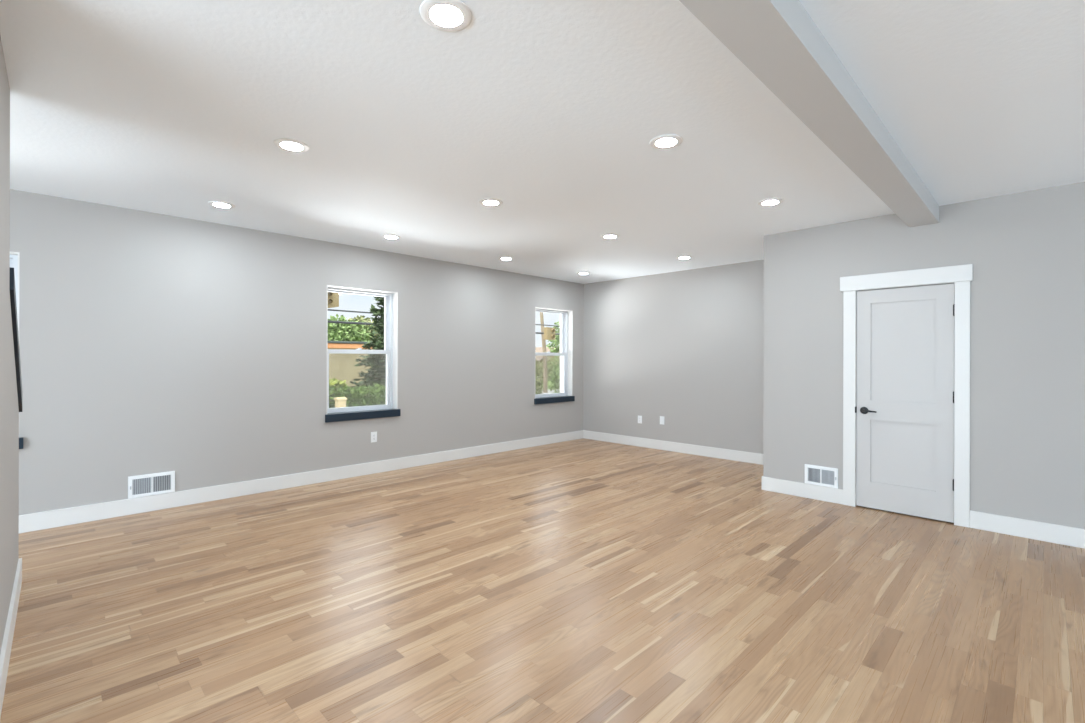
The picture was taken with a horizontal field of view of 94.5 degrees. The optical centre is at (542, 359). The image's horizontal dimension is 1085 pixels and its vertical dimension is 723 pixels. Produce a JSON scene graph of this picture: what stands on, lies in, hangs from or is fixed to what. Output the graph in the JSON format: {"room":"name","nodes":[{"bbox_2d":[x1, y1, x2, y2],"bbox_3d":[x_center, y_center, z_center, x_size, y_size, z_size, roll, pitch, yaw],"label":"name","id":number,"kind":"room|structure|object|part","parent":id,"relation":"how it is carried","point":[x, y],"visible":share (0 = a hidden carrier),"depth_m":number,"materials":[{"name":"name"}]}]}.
{"room":"empty living room","nodes":[
{"label":"empty living room","id":0,"kind":"room"},
{"bbox_2d":[0,36,18,652],"bbox_3d":[-2.553,0.025,2.312,0.120,2.677,1.982,0,0,-44],"label":"wall","id":1,"kind":"structure","parent":0,"point":[9,408],"depth_m":2.30,"materials":[{"name":"grey paint"}]},
{"bbox_2d":[0,558,21,717],"bbox_3d":[-2.545,1.294,2.334,1.995,0.140,0.135,0,0,45],"label":"baseboard","id":2,"kind":"structure","parent":1,"relation":"attached to","point":[5,653],"depth_m":2.32,"materials":[{"name":"white paint"}]},
{"bbox_2d":[10,267,22,411],"bbox_3d":[-2.947,-0.062,2.719,0.150,0.774,0.874,0,0,-44],"label":"trim","id":3,"kind":"structure","parent":1,"relation":"attached to","point":[12,275],"depth_m":2.68,"materials":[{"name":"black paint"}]},
{"bbox_2d":[10,189,583,514],"bbox_3d":[-4.051,0.082,4.172,0.300,2.797,13.771,0,0,45],"label":"wall","id":4,"kind":"structure","parent":0,"point":[150,343],"depth_m":4.91,"materials":[{"name":"grey paint"}]},
{"bbox_2d":[10,251,22,448],"bbox_3d":[-4.472,-0.069,3.690,0.275,1.535,0.915,0,0,45],"label":"window","id":5,"kind":"structure","parent":4,"relation":"in","point":[14,256],"depth_m":3.97,"materials":[{"name":"white paint"}]},
{"bbox_3d":[-4.521,-0.113,3.736,0.140,1.447,0.873,0,0,45],"label":"frame","id":6,"kind":"part","parent":5,"relation":"part of","materials":[{"name":"white plastic"}]},
{"bbox_3d":[-4.424,0.655,3.641,0.135,0.088,0.915,0,0,45],"label":"sill","id":7,"kind":"part","parent":5,"relation":"part of","materials":[{"name":"blue paint"}]},
{"bbox_2d":[128,471,174,498],"bbox_3d":[-3.499,1.123,4.497,0.334,0.192,0.024,0,0,-45],"label":"air vent","id":8,"kind":"object","parent":4,"relation":"in","point":[163,482],"visible":1,"depth_m":4.49,"materials":[{"name":"white plastic"}]},
{"bbox_2d":[19,430,582,532],"bbox_3d":[-3.942,1.290,4.060,0.015,0.140,13.171,0,0,45],"label":"baseboard","id":9,"kind":"structure","parent":4,"relation":"attached to","point":[93,512],"depth_m":5.04,"materials":[{"name":"white paint"}]},
{"bbox_2d":[325,285,400,422],"bbox_3d":[-2.175,-0.063,5.987,0.275,1.535,0.914,0,0,45],"label":"window","id":10,"kind":"structure","parent":4,"relation":"in","point":[390,409],"depth_m":6.17,"materials":[{"name":"white paint"}]},
{"bbox_3d":[-2.233,-0.433,6.042,0.034,0.730,0.790,0,0,45],"label":"sash","id":11,"kind":"part","parent":10,"relation":"part of","materials":[{"name":"white plastic"}]},
{"bbox_3d":[-2.200,0.238,6.006,0.038,0.705,0.790,0,0,45],"label":"sash","id":12,"kind":"part","parent":10,"relation":"part of","materials":[{"name":"white plastic"}]},
{"bbox_3d":[-2.127,0.661,5.937,0.135,0.088,0.914,0,0,45],"label":"sill","id":13,"kind":"part","parent":10,"relation":"part of","materials":[{"name":"blue paint"}]},
{"bbox_2d":[371,432,376,442],"bbox_3d":[-2.012,0.930,5.992,0.076,0.124,0.011,0,0,-45],"label":"wall outlet","id":14,"kind":"object","parent":4,"relation":"attached to","point":[373,434],"visible":1,"depth_m":5.99,"materials":[{"name":"white plastic"}]},
{"bbox_2d":[534,307,574,403],"bbox_3d":[0.123,-0.057,8.285,0.275,1.535,0.933,0,0,45],"label":"window","id":15,"kind":"structure","parent":4,"relation":"in","point":[566,395],"depth_m":8.54,"materials":[{"name":"white paint"}]},
{"bbox_3d":[0.065,-0.428,8.340,0.034,0.730,0.809,0,0,45],"label":"sash","id":16,"kind":"part","parent":15,"relation":"part of","materials":[{"name":"white plastic"}]},
{"bbox_3d":[0.099,0.244,8.305,0.038,0.705,0.809,0,0,45],"label":"sash","id":17,"kind":"part","parent":15,"relation":"part of","materials":[{"name":"white plastic"}]},
{"bbox_3d":[0.171,0.666,8.236,0.135,0.088,0.933,0,0,45],"label":"sill","id":18,"kind":"part","parent":15,"relation":"part of","materials":[{"name":"blue paint"}]},
{"bbox_2d":[0,438,1084,722],"bbox_3d":[-0.178,1.430,0.295,10.664,0.120,13.171,0,0,45],"label":"floor","id":19,"kind":"structure","parent":0,"point":[583,580],"depth_m":2.78,"materials":[{"name":"brown wood"}]},
{"bbox_2d":[0,0,1084,283],"bbox_3d":[-0.171,-1.432,0.295,11.264,0.250,13.771,0,0,45],"label":"ceiling","id":20,"kind":"structure","parent":0,"point":[551,111],"depth_m":2.74,"materials":[{"name":"white paint"}]},
{"bbox_2d":[208,201,234,208],"bbox_3d":[-2.726,-1.310,4.264,0.196,0.008,0.196,0,0,45],"label":"recessed light","id":21,"kind":"object","parent":20,"relation":"in","point":[219,204],"visible":1,"depth_m":4.24,"materials":[{"name":"white plastic"}]},
{"bbox_2d":[274,138,308,151],"bbox_3d":[-1.536,-1.307,3.074,0.196,0.008,0.196,0,0,45],"label":"recessed light","id":22,"kind":"object","parent":20,"relation":"in","point":[283,143],"visible":1,"depth_m":3.06,"materials":[{"name":"white plastic"}]},
{"bbox_2d":[382,234,400,238],"bbox_3d":[-1.620,-1.307,5.370,0.196,0.008,0.196,0,0,45],"label":"recessed light","id":23,"kind":"object","parent":20,"relation":"in","point":[388,236],"visible":1,"depth_m":5.34,"materials":[{"name":"white plastic"}]},
{"bbox_2d":[420,0,471,31],"bbox_3d":[-0.365,-1.304,1.903,0.196,0.008,0.196,0,0,45],"label":"recessed light","id":24,"kind":"object","parent":20,"relation":"in","point":[443,17],"visible":1,"depth_m":1.89,"materials":[{"name":"white plastic"}]},
{"bbox_2d":[479,198,502,205],"bbox_3d":[-0.430,-1.304,4.180,0.196,0.008,0.196,0,0,45],"label":"recessed light","id":25,"kind":"object","parent":20,"relation":"in","point":[487,202],"visible":1,"depth_m":4.16,"materials":[{"name":"white plastic"}]},
{"bbox_2d":[499,257,513,259],"bbox_3d":[-0.473,-1.304,6.517,0.196,0.008,0.196,0,0,45],"label":"recessed light","id":26,"kind":"object","parent":20,"relation":"in","point":[500,258],"visible":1,"depth_m":6.48,"materials":[{"name":"white plastic"}]},
{"bbox_2d":[601,234,618,238],"bbox_3d":[0.717,-1.301,5.327,0.196,0.008,0.196,0,0,45],"label":"recessed light","id":27,"kind":"object","parent":20,"relation":"in","point":[606,236],"visible":1,"depth_m":5.30,"materials":[{"name":"white plastic"}]},
{"bbox_2d":[649,134,682,148],"bbox_3d":[0.741,-1.301,3.009,0.196,0.008,0.196,0,0,45],"label":"recessed light","id":28,"kind":"object","parent":20,"relation":"in","point":[676,140],"visible":1,"depth_m":2.99,"materials":[{"name":"white plastic"}]},
{"bbox_2d":[676,256,691,258],"bbox_3d":[1.814,-1.298,6.424,0.196,0.008,0.196,0,0,45],"label":"recessed light","id":29,"kind":"object","parent":20,"relation":"in","point":[679,257],"visible":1,"depth_m":6.39,"materials":[{"name":"white plastic"}]},
{"bbox_2d":[758,198,783,205],"bbox_3d":[1.888,-1.298,4.156,0.196,0.008,0.196,0,0,45],"label":"recessed light","id":30,"kind":"object","parent":20,"relation":"in","point":[773,201],"visible":1,"depth_m":4.14,"materials":[{"name":"white plastic"}]},
{"bbox_2d":[679,0,938,226],"bbox_3d":[0.328,-1.236,1.365,0.208,0.141,8.390,0,0,45],"label":"ceiling beam","id":31,"kind":"structure","parent":20,"relation":"attached to","point":[779,42],"depth_m":2.17,"materials":[{"name":"grey paint"}]},
{"bbox_2d":[583,260,763,453],"bbox_3d":[4.694,0.103,4.952,10.964,2.797,0.300,0,0,45],"label":"wall","id":32,"kind":"structure","parent":0,"point":[686,347],"depth_m":7.41,"materials":[{"name":"grey paint"}]},
{"bbox_2d":[660,416,663,424],"bbox_3d":[1.814,0.928,7.611,0.078,0.124,0.010,0,0,45],"label":"wall outlet","id":33,"kind":"object","parent":32,"relation":"attached to","point":[661,417],"visible":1,"depth_m":7.60,"materials":[{"name":"white plastic"}]},
{"bbox_2d":[583,430,763,464],"bbox_3d":[1.972,1.305,7.448,3.558,0.140,0.015,0,0,45],"label":"baseboard","id":34,"kind":"structure","parent":32,"relation":"attached to","point":[749,457],"depth_m":7.39,"materials":[{"name":"white paint"}]},
{"bbox_2d":[763,182,1084,528],"bbox_3d":[5.293,0.044,3.236,7.091,2.677,1.281,0,0,45],"label":"wall","id":35,"kind":"structure","parent":0,"point":[1025,250],"depth_m":4.04,"materials":[{"name":"grey paint"}]},
{"bbox_2d":[762,476,842,503],"bbox_3d":[3.030,1.307,5.474,0.761,0.140,1.281,0,0,45],"label":"baseboard","id":36,"kind":"structure","parent":35,"relation":"attached to","point":[834,495],"depth_m":5.00,"materials":[{"name":"white paint"}]},
{"bbox_2d":[805,464,837,488],"bbox_3d":[2.712,1.140,4.890,0.295,0.190,0.024,0,0,45],"label":"air vent","id":37,"kind":"object","parent":35,"relation":"in","point":[815,475],"visible":1,"depth_m":4.89,"materials":[{"name":"white plastic"}]},
{"bbox_2d":[840,264,972,527],"bbox_3d":[3.200,0.300,4.464,0.959,2.155,0.180,0,0,45],"label":"door","id":38,"kind":"structure","parent":35,"relation":"in","point":[906,334],"depth_m":4.41,"materials":[{"name":"white paint"}]},
{"bbox_3d":[2.983,0.474,4.598,0.140,0.068,0.062,0,0,45],"label":"lever handle","id":39,"kind":"part","parent":38,"relation":"part of","materials":[{"name":"black metal"}]},
{"bbox_2d":[970,510,1084,548],"bbox_3d":[5.418,1.313,2.190,5.430,0.140,0.015,0,0,45],"label":"baseboard","id":40,"kind":"structure","parent":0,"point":[1053,533],"depth_m":3.86,"materials":[{"name":"white paint"}]},
{"label":"outside","id":41,"kind":"structure","parent":0,"visible":0},
{"bbox_2d":[540,379,555,389],"bbox_3d":[-7.076,2.103,49.497,160.000,0.300,180.000,0,0,45],"label":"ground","id":42,"kind":"structure","parent":41,"point":[547,379],"depth_m":38.34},
{"bbox_2d":[329,378,346,406],"bbox_3d":[-8.017,1.193,9.674,0.956,1.580,8.554,0,0,45],"label":"hedge","id":43,"kind":"object","parent":42,"relation":"on","point":[333,382],"visible":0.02,"depth_m":12.32,"materials":[{"name":"green plant"}]},
{"bbox_2d":[334,397,346,407],"bbox_3d":[-4.366,1.399,10.840,0.210,1.160,0.210,0,0,45],"label":"pillar","id":44,"kind":"structure","parent":42,"relation":"on","point":[339,401],"depth_m":10.77,"materials":[{"name":"beige paint"}]},
{"bbox_3d":[-4.366,1.429,10.840,0.180,1.100,0.180,0,0,45],"label":"post","id":45,"kind":"part","parent":44,"relation":"part of","materials":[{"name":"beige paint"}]},
{"bbox_2d":[328,314,370,341],"bbox_3d":[-16.083,-0.845,40.263,4.102,5.671,4.123,0,0,45],"label":"leafy tree","id":46,"kind":"object","parent":42,"relation":"on","point":[338,332],"visible":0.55,"depth_m":39.49,"materials":[{"name":"green plant"}]},
{"bbox_2d":[328,341,375,386],"bbox_3d":[-18.114,0.536,19.951,5.470,2.880,23.100,0,0,45],"label":"building","id":47,"kind":"structure","parent":42,"relation":"on","point":[341,366],"depth_m":24.84,"materials":[{"name":"paint"}]},
{"bbox_2d":[329,384,385,407],"bbox_3d":[-6.478,1.305,9.749,1.296,1.471,10.856,0,0,45],"label":"hedge","id":48,"kind":"object","parent":42,"relation":"on","point":[364,395],"visible":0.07,"depth_m":11.46,"materials":[{"name":"green plant"}]},
{"bbox_2d":[348,315,380,341],"bbox_3d":[-16.251,-0.927,44.739,5.113,5.834,4.316,0,0,45],"label":"leafy tree","id":49,"kind":"object","parent":42,"relation":"on","point":[361,318],"visible":0.09,"depth_m":43.73,"materials":[{"name":"green plant"}]},
{"bbox_2d":[350,296,385,405],"bbox_3d":[-4.428,-0.545,15.214,3.086,5.181,2.962,0,0,45],"label":"conifer tree","id":50,"kind":"object","parent":42,"relation":"on","point":[377,362],"visible":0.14,"depth_m":14.76,"materials":[{"name":"green plant"}]},
{"bbox_2d":[535,378,543,393],"bbox_3d":[-0.534,1.352,23.497,1.405,1.357,1.264,0,0,45],"label":"shrub","id":51,"kind":"object","parent":42,"relation":"on","point":[539,389],"visible":0.2,"depth_m":23.19,"materials":[{"name":"green plant"}]},
{"bbox_2d":[540,312,547,392],"bbox_3d":[-0.121,-1.234,28.974,0.310,6.610,2.100,0,0,45],"label":"utility pole","id":52,"kind":"object","parent":42,"relation":"on","point":[545,384],"visible":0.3,"depth_m":29.18,"materials":[{"name":"brown wood"}]},
{"bbox_2d":[535,360,552,383],"bbox_3d":[-0.205,1.025,34.518,1.971,2.032,2.107,0,0,45],"label":"shrub","id":53,"kind":"object","parent":42,"relation":"on","point":[538,374],"visible":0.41,"depth_m":34.24,"materials":[{"name":"green plant"}]},
{"bbox_2d":[535,347,559,377],"bbox_3d":[-0.496,0.374,53.245,5.700,3.290,5.100,0,0,45],"label":"house","id":54,"kind":"structure","parent":42,"relation":"on","point":[539,358],"depth_m":51.13,"materials":[{"name":"beige paint"}]},
{"bbox_2d":[546,321,559,356],"bbox_3d":[2.257,-0.802,44.747,3.590,5.670,3.573,0,0,22],"label":"leafy tree","id":55,"kind":"object","parent":42,"relation":"on","point":[556,341],"visible":0.15,"depth_m":44.32,"materials":[{"name":"green plant"}]},
{"bbox_2d":[547,356,559,377],"bbox_3d":[1.217,0.884,36.467,2.428,2.326,2.449,0,0,2],"label":"shrub","id":56,"kind":"object","parent":42,"relation":"on","point":[555,357],"visible":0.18,"depth_m":36.05,"materials":[{"name":"green plant"}]},
{"bbox_2d":[549,364,559,392],"bbox_3d":[1.026,1.070,24.494,1.537,1.936,1.701,0,0,45],"label":"shrub","id":57,"kind":"object","parent":42,"relation":"on","point":[556,379],"visible":0.33,"depth_m":24.32,"materials":[{"name":"green plant"}]},
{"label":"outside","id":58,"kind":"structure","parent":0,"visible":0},
{"bbox_2d":[328,309,559,326],"bbox_3d":[-3.531,-1.939,24.749,0.060,0.060,90.000,0,0,45],"label":"overhead cable","id":59,"kind":"object","parent":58,"point":[328,309],"visible":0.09,"depth_m":20.65,"materials":[{"name":"black plastic"}]},
{"bbox_2d":[328,292,338,307],"bbox_3d":[-8.462,-2.276,19.470,0.430,0.850,1.040,0,0,45],"label":"traffic signal","id":60,"kind":"object","parent":59,"relation":"attached to","point":[333,297],"visible":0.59,"depth_m":19.61,"materials":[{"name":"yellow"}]},
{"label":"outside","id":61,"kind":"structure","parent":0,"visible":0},
{"bbox_2d":[328,320,559,334],"bbox_3d":[-3.532,-1.471,24.749,0.100,0.100,90.000,0,0,45],"label":"overhead cable","id":62,"kind":"object","parent":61,"point":[329,321],"visible":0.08,"depth_m":20.59,"materials":[{"name":"black plastic"}]},
{"bbox_2d":[544,327,554,339],"bbox_3d":[0.424,-1.444,28.345,0.410,0.690,0.660,0,0,45],"label":"traffic signal","id":63,"kind":"object","parent":62,"relation":"hanging from","point":[549,332],"visible":1,"depth_m":28.19,"materials":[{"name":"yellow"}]}
]}

